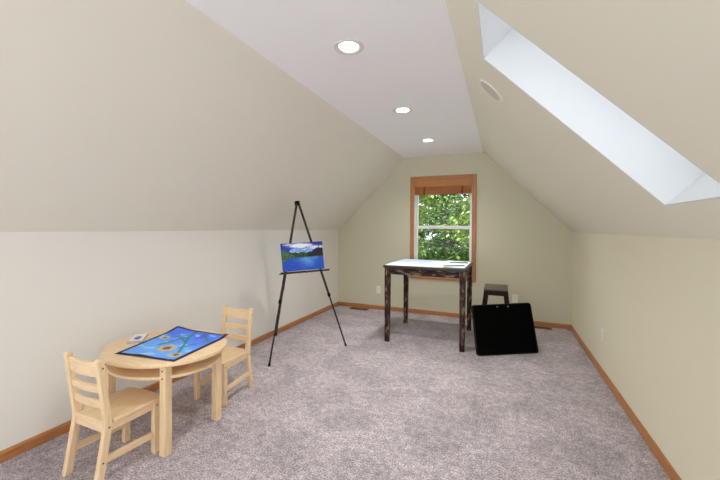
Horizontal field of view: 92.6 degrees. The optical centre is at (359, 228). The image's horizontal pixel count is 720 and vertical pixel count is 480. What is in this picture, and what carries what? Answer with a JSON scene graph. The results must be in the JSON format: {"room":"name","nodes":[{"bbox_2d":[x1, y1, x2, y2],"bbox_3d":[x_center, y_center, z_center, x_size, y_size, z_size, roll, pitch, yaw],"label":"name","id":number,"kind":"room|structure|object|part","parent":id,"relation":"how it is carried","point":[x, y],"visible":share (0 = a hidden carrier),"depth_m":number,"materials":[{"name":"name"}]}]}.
{"room":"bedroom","nodes":[
{"label":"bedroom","id":0,"kind":"room"},
{"bbox_2d":[0,230,338,450],"bbox_3d":[-1.842,0.531,2.524,0.200,1.528,7.252,1,0,23],"label":"wall","id":1,"kind":"structure","parent":0,"point":[79,293],"depth_m":2.47,"materials":[{"name":"white paint"}]},
{"bbox_2d":[0,301,338,463],"bbox_3d":[-1.749,1.265,2.486,0.014,0.062,7.252,1,0,23],"label":"baseboard","id":2,"kind":"structure","parent":1,"relation":"attached to","point":[13,451],"depth_m":2.16,"materials":[{"name":"brown wood"}]},
{"bbox_2d":[0,0,403,231],"bbox_3d":[-1.358,-0.696,2.322,1.424,1.436,7.252,1,0,23],"label":"sloped ceiling","id":3,"kind":"structure","parent":0,"point":[116,115],"depth_m":2.07,"materials":[{"name":"paint"}]},
{"bbox_2d":[185,0,482,157],"bbox_3d":[-0.154,-1.233,1.823,1.433,0.250,7.252,1,0,23],"label":"ceiling","id":4,"kind":"structure","parent":0,"point":[409,57],"depth_m":2.23,"materials":[{"name":"white paint"}]},
{"bbox_2d":[334,39,363,54],"bbox_3d":[-0.068,-1.137,2.100,0.186,0.067,0.186,1,0,23],"label":"ceiling light","id":5,"kind":"object","parent":4,"relation":"attached to","point":[345,45],"visible":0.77,"depth_m":2.14,"materials":[{"name":"white"}]},
{"bbox_2d":[393,107,411,113],"bbox_3d":[0.398,-1.137,3.225,0.186,0.067,0.186,1,0,23],"label":"ceiling light","id":6,"kind":"object","parent":4,"relation":"attached to","point":[401,110],"visible":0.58,"depth_m":3.27,"materials":[{"name":"white"}]},
{"bbox_2d":[421,139,434,142],"bbox_3d":[0.855,-1.138,4.327,0.186,0.067,0.186,1,0,23],"label":"ceiling light","id":7,"kind":"object","parent":4,"relation":"attached to","point":[422,140],"visible":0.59,"depth_m":4.36,"materials":[{"name":"white"}]},
{"bbox_2d":[0,305,669,479],"bbox_3d":[-0.144,1.411,1.929,3.808,0.200,7.452,1,0,23],"label":"floor","id":8,"kind":"structure","parent":0,"point":[412,405],"depth_m":2.40,"materials":[{"name":"carpet"}]},
{"bbox_2d":[62,351,159,479],"bbox_3d":[-1.365,0.976,1.926,0.294,0.650,0.370,1,0,23],"label":"child chair","id":9,"kind":"object","parent":8,"relation":"on","point":[109,414],"visible":1,"depth_m":1.83,"materials":[{"name":"beige wood"}]},
{"bbox_3d":[-1.539,0.975,1.841,0.030,0.650,0.079,1,0,23],"label":"post","id":10,"kind":"part","parent":9,"relation":"part of","materials":[{"name":"brown wood"}]},
{"bbox_3d":[-1.414,1.023,1.810,0.226,0.043,0.020,1,0,23],"label":"rail","id":11,"kind":"part","parent":9,"relation":"part of","materials":[{"name":"brown wood"}]},
{"bbox_3d":[-1.303,0.978,1.742,0.030,0.650,0.079,1,0,23],"label":"post","id":12,"kind":"part","parent":9,"relation":"part of","materials":[{"name":"brown wood"}]},
{"bbox_3d":[-1.357,0.991,1.946,0.294,0.020,0.326,1,0,23],"label":"seat","id":13,"kind":"part","parent":9,"relation":"part of","materials":[{"name":"brown wood"}]},
{"bbox_3d":[-1.431,1.150,2.107,0.030,0.300,0.035,1,0,23],"label":"leg","id":14,"kind":"part","parent":9,"relation":"part of","materials":[{"name":"brown wood"}]},
{"bbox_3d":[-1.245,1.022,1.883,0.018,0.040,0.238,1,0,23],"label":"rail","id":15,"kind":"part","parent":9,"relation":"part of","materials":[{"name":"brown wood"}]},
{"bbox_3d":[-1.194,1.153,2.009,0.030,0.300,0.035,1,0,23],"label":"leg","id":16,"kind":"part","parent":9,"relation":"part of","materials":[{"name":"brown wood"}]},
{"bbox_2d":[99,329,226,457],"bbox_3d":[-1.276,1.031,2.272,0.796,0.540,0.680,1,0,23],"label":"table","id":17,"kind":"object","parent":8,"relation":"on","point":[128,367],"visible":0.75,"depth_m":2.04,"materials":[{"name":"brown wood"}]},
{"bbox_3d":[-1.586,1.041,2.179,0.047,0.516,0.047,1,0,23],"label":"leg","id":18,"kind":"part","parent":17,"relation":"part of","materials":[{"name":"brown wood"}]},
{"bbox_2d":[127,333,147,343],"bbox_3d":[-1.524,0.752,2.364,0.089,0.012,0.184,0,0,-18],"label":"booklet","id":19,"kind":"object","parent":17,"relation":"on","point":[136,338],"visible":1,"depth_m":2.34,"materials":[{"name":"paper"}]},
{"bbox_2d":[106,352,221,380],"bbox_3d":[-1.275,0.854,2.272,0.726,0.018,0.620,1,0,23],"label":"apron","id":20,"kind":"object","parent":17,"relation":"attached to","point":[187,369],"depth_m":2.04,"materials":[{"name":"brown wood"}]},
{"bbox_3d":[-1.119,1.045,1.982,0.047,0.516,0.047,1,0,23],"label":"leg","id":21,"kind":"part","parent":17,"relation":"part of","materials":[{"name":"brown wood"}]},
{"bbox_2d":[115,326,227,361],"bbox_3d":[-1.228,0.752,2.300,0.489,0.014,0.548,1,0,15],"label":"flower painting","id":22,"kind":"object","parent":17,"relation":"on","point":[179,342],"visible":1,"depth_m":2.25,"materials":[{"name":"paper"}]},
{"bbox_3d":[-0.982,1.045,2.356,0.047,0.516,0.047,1,0,23],"label":"leg","id":23,"kind":"part","parent":17,"relation":"part of","materials":[{"name":"brown wood"}]},
{"bbox_2d":[194,305,253,405],"bbox_3d":[-1.073,0.976,2.716,0.294,0.650,0.370,1,0,20],"label":"child chair","id":24,"kind":"object","parent":8,"relation":"on","point":[231,356],"visible":0.73,"depth_m":2.78,"materials":[{"name":"brown wood"}]},
{"bbox_3d":[-1.242,1.150,2.626,0.030,0.300,0.035,1,0,20],"label":"leg","id":25,"kind":"part","parent":24,"relation":"part of","materials":[{"name":"brown wood"}]},
{"bbox_3d":[-1.001,1.152,2.540,0.030,0.300,0.035,1,0,20],"label":"leg","id":26,"kind":"part","parent":24,"relation":"part of","materials":[{"name":"brown wood"}]},
{"bbox_3d":[-1.145,0.974,2.896,0.030,0.650,0.079,1,0,20],"label":"post","id":27,"kind":"part","parent":24,"relation":"part of","materials":[{"name":"brown wood"}]},
{"bbox_3d":[-1.081,0.991,2.695,0.294,0.020,0.326,1,0,20],"label":"seat","id":28,"kind":"part","parent":24,"relation":"part of","materials":[{"name":"brown wood"}]},
{"bbox_3d":[-0.955,1.022,2.667,0.018,0.040,0.238,1,0,20],"label":"rail","id":29,"kind":"part","parent":24,"relation":"part of","materials":[{"name":"brown wood"}]},
{"bbox_3d":[-0.903,0.977,2.809,0.030,0.650,0.079,1,0,20],"label":"post","id":30,"kind":"part","parent":24,"relation":"part of","materials":[{"name":"brown wood"}]},
{"bbox_2d":[268,201,346,365],"bbox_3d":[-0.732,0.498,3.629,0.952,1.607,0.826,1,0,23],"label":"easel","id":31,"kind":"object","parent":8,"relation":"on","point":[297,203],"visible":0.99,"depth_m":3.72,"materials":[{"name":"black paint"}]},
{"bbox_3d":[-0.825,0.988,3.346,0.016,0.590,0.212,1,0,17],"label":"leg","id":32,"kind":"part","parent":31,"relation":"part of","materials":[{"name":"black paint"}]},
{"bbox_2d":[280,241,323,271],"bbox_3d":[-0.605,0.289,3.659,0.498,0.300,0.072,0,0,-39],"label":"canvas painting","id":33,"kind":"object","parent":31,"relation":"on","point":[304,255],"visible":1,"depth_m":3.64},
{"bbox_3d":[-0.257,0.991,3.812,0.212,0.590,0.016,0,0,-6],"label":"leg","id":34,"kind":"part","parent":31,"relation":"part of","materials":[{"name":"black paint"}]},
{"bbox_2d":[349,307,367,310],"bbox_3d":[-0.017,1.294,5.566,0.310,0.008,0.110,1,0,23],"label":"floor vent","id":35,"kind":"object","parent":8,"relation":"in","point":[356,308],"visible":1,"depth_m":5.57,"materials":[{"name":"brown metal"}]},
{"bbox_2d":[383,259,472,352],"bbox_3d":[0.867,0.866,4.223,0.927,0.888,0.915,1,0,23],"label":"table","id":36,"kind":"object","parent":8,"relation":"on","point":[447,272],"visible":0.77,"depth_m":3.92,"materials":[{"name":"paint"}]},
{"bbox_3d":[0.321,0.878,4.002,0.062,0.858,0.062,1,0,23],"label":"leg","id":37,"kind":"part","parent":36,"relation":"part of","materials":[{"name":"paint"}]},
{"bbox_3d":[0.637,0.877,4.766,0.062,0.858,0.062,1,0,23],"label":"leg","id":38,"kind":"part","parent":36,"relation":"part of","materials":[{"name":"paint"}]},
{"bbox_2d":[385,259,445,267],"bbox_3d":[0.787,0.420,4.232,0.741,0.001,0.860,1,0,23],"label":"print","id":39,"kind":"object","parent":36,"relation":"on","point":[404,262],"visible":0.89,"depth_m":4.16},
{"bbox_2d":[436,261,470,267],"bbox_3d":[1.119,0.420,4.102,0.335,0.001,0.825,1,0,23],"label":"print","id":40,"kind":"object","parent":36,"relation":"on","point":[446,262],"visible":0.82,"depth_m":4.04},
{"bbox_3d":[1.096,0.885,3.680,0.062,0.858,0.062,1,0,23],"label":"leg","id":41,"kind":"part","parent":36,"relation":"part of","materials":[{"name":"paint"}]},
{"bbox_3d":[1.412,0.885,4.444,0.062,0.858,0.062,1,0,23],"label":"leg","id":42,"kind":"part","parent":36,"relation":"part of","materials":[{"name":"paint"}]},
{"bbox_2d":[482,284,508,304],"bbox_3d":[1.589,0.995,4.024,0.393,0.637,0.404,1,0,23],"label":"stool","id":43,"kind":"object","parent":8,"relation":"on","point":[489,289],"visible":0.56,"depth_m":3.88,"materials":[{"name":"brown wood"}]},
{"bbox_3d":[1.396,1.002,3.913,0.121,0.619,0.052,1,0,23],"label":"leg","id":44,"kind":"part","parent":43,"relation":"part of","materials":[{"name":"brown wood"}]},
{"bbox_3d":[1.591,0.687,4.023,0.256,0.020,0.400,1,0,23],"label":"seat","id":45,"kind":"part","parent":43,"relation":"part of","materials":[{"name":"brown wood"}]},
{"bbox_3d":[1.647,1.005,3.809,0.121,0.619,0.052,1,0,23],"label":"leg","id":46,"kind":"part","parent":43,"relation":"part of","materials":[{"name":"brown wood"}]},
{"bbox_2d":[471,303,538,355],"bbox_3d":[1.539,1.061,3.658,0.701,0.518,0.139,0,0,-8],"label":"case","id":47,"kind":"object","parent":8,"relation":"on","point":[499,329],"visible":1,"depth_m":3.65,"materials":[{"name":"black fabric"}]},
{"bbox_2d":[535,326,551,329],"bbox_3d":[2.381,1.317,4.589,0.310,0.008,0.100,1,0,23],"label":"floor vent","id":48,"kind":"object","parent":8,"relation":"in","point":[537,327],"visible":0.57,"depth_m":4.56,"materials":[{"name":"brown metal"}]},
{"bbox_2d":[338,152,571,323],"bbox_3d":[1.249,-0.141,5.254,4.008,2.900,0.160,1,0,23],"label":"wall","id":49,"kind":"structure","parent":0,"point":[521,246],"depth_m":4.97,"materials":[{"name":"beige paint"}]},
{"bbox_2d":[376,286,380,292],"bbox_3d":[0.297,0.982,5.558,0.072,0.116,0.009,1,0,23],"label":"wall outlet","id":50,"kind":"object","parent":49,"relation":"attached to","point":[378,288],"visible":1,"depth_m":5.55,"materials":[{"name":"white plastic"}]},
{"bbox_2d":[410,174,476,281],"bbox_3d":[1.261,-0.014,5.239,0.976,1.568,0.178,1,0,23],"label":"window","id":51,"kind":"structure","parent":49,"relation":"in","point":[414,208],"depth_m":5.18,"materials":[{"name":"brown wood"}]},
{"bbox_3d":[0.808,-0.018,5.341,0.061,1.568,0.019,1,0,23],"label":"casing","id":52,"kind":"part","parent":51,"relation":"part of","materials":[{"name":"brown wood"}]},
{"bbox_3d":[1.225,0.722,5.169,0.854,0.096,0.019,1,0,23],"label":"casing","id":53,"kind":"part","parent":51,"relation":"part of","materials":[{"name":"brown wood"}]},
{"bbox_2d":[414,178,471,194],"bbox_3d":[1.234,-0.625,5.161,0.851,0.222,0.032,1,0,23],"label":"window blind","id":54,"kind":"object","parent":51,"relation":"attached to","point":[447,186],"visible":1,"depth_m":5.14,"materials":[{"name":"brown wood"}]},
{"bbox_3d":[1.237,-0.767,5.163,0.854,0.061,0.019,1,0,23],"label":"casing","id":55,"kind":"part","parent":51,"relation":"part of","materials":[{"name":"brown wood"}]},
{"bbox_3d":[1.262,0.294,5.249,0.822,0.680,0.036,1,0,23],"label":"sash","id":56,"kind":"part","parent":51,"relation":"part of","materials":[{"name":"white plastic"}]},
{"bbox_3d":[1.272,-0.032,5.266,0.840,1.385,0.100,1,0,23],"label":"frame","id":57,"kind":"part","parent":51,"relation":"part of","materials":[{"name":"white plastic"}]},
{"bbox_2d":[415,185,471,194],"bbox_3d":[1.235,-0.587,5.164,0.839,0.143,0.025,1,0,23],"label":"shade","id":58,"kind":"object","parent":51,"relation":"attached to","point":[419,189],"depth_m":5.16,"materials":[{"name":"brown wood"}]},
{"bbox_3d":[1.284,-0.360,5.286,0.822,0.728,0.035,1,0,23],"label":"sash","id":59,"kind":"part","parent":51,"relation":"part of","materials":[{"name":"white plastic"}]},
{"bbox_3d":[1.653,-0.010,4.991,0.061,1.568,0.019,1,0,23],"label":"casing","id":60,"kind":"part","parent":51,"relation":"part of","materials":[{"name":"brown wood"}]},
{"bbox_2d":[339,301,569,328],"bbox_3d":[1.204,1.278,5.179,3.380,0.062,0.014,1,0,23],"label":"baseboard","id":61,"kind":"structure","parent":49,"relation":"attached to","point":[428,312],"depth_m":5.24,"materials":[{"name":"brown wood"}]},
{"bbox_2d":[512,294,517,302],"bbox_3d":[2.158,0.973,4.787,0.072,0.116,0.009,1,0,23],"label":"wall outlet","id":62,"kind":"object","parent":49,"relation":"attached to","point":[514,297],"visible":0.97,"depth_m":4.79,"materials":[{"name":"white plastic"}]},
{"bbox_2d":[445,0,719,239],"bbox_3d":[1.035,-0.672,1.331,1.411,1.434,7.252,1,0,23],"label":"sloped ceiling","id":63,"kind":"structure","parent":0,"point":[658,61],"depth_m":1.23,"materials":[{"name":"beige paint"}]},
{"bbox_2d":[479,79,502,101],"bbox_3d":[0.863,-0.910,2.267,0.146,0.150,0.210,1,0,25],"label":"ceiling speaker","id":64,"kind":"object","parent":63,"relation":"attached to","point":[489,89],"visible":1,"depth_m":2.25,"materials":[{"name":"white plastic"}]},
{"bbox_2d":[481,82,499,100],"bbox_3d":[0.860,-0.908,2.268,0.005,0.178,0.178,-46,-16,16],"label":"grille","id":65,"kind":"object","parent":64,"relation":"attached to","point":[487,88],"depth_m":2.27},
{"bbox_2d":[476,0,719,205],"bbox_3d":[1.088,-0.668,1.446,1.106,1.120,0.531,1,0,23],"label":"shaft","id":66,"kind":"object","parent":63,"relation":"attached to","point":[647,159],"visible":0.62,"depth_m":1.68,"materials":[{"name":"white paint"}]},
{"bbox_2d":[571,232,719,479],"bbox_3d":[1.491,0.563,1.143,0.200,1.528,7.252,1,0,23],"label":"wall","id":67,"kind":"structure","parent":0,"point":[655,301],"depth_m":1.97,"materials":[{"name":"beige paint"}]},
{"bbox_2d":[601,328,603,341],"bbox_3d":[2.193,0.963,3.119,0.009,0.116,0.072,1,0,23],"label":"wall outlet","id":68,"kind":"object","parent":67,"relation":"attached to","point":[602,330],"visible":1,"depth_m":3.10,"materials":[{"name":"white plastic"}]},
{"bbox_2d":[570,324,681,479],"bbox_3d":[1.386,1.295,1.187,0.014,0.062,7.252,1,0,23],"label":"baseboard","id":69,"kind":"structure","parent":67,"relation":"attached to","point":[672,474],"depth_m":2.33,"materials":[{"name":"brown wood"}]},
{"label":"outside","id":70,"kind":"structure","parent":0,"visible":0},
{"bbox_3d":[12.570,4.399,30.435,80.000,0.200,54.148,1,0,23],"label":"ground","id":71,"kind":"structure","parent":70,"visible":0},
{"bbox_2d":[418,195,447,255],"bbox_3d":[0.829,0.827,9.386,2.987,6.932,3.186,1,0,23],"label":"leafy tree","id":72,"kind":"object","parent":71,"relation":"on","point":[421,201],"visible":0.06,"depth_m":9.23,"materials":[{"name":"green plant"}]},
{"bbox_2d":[418,194,468,258],"bbox_3d":[4.840,-0.123,19.394,8.627,8.821,8.999,1,0,23],"label":"leafy tree","id":73,"kind":"object","parent":71,"relation":"on","point":[464,195],"visible":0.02,"depth_m":18.12,"materials":[{"name":"green plant"}]},
{"bbox_2d":[418,194,469,260],"bbox_3d":[3.337,1.446,12.577,3.719,5.708,3.975,1,0,23],"label":"leafy tree","id":74,"kind":"object","parent":71,"relation":"on","point":[438,254],"visible":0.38,"depth_m":12.26,"materials":[{"name":"green plant"}]},
{"bbox_2d":[433,194,469,259],"bbox_3d":[3.018,1.028,8.309,2.380,6.572,2.598,0,0,-35],"label":"leafy tree","id":75,"kind":"object","parent":71,"relation":"on","point":[455,219],"visible":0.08,"depth_m":8.47,"materials":[{"name":"green plant"}]}
]}

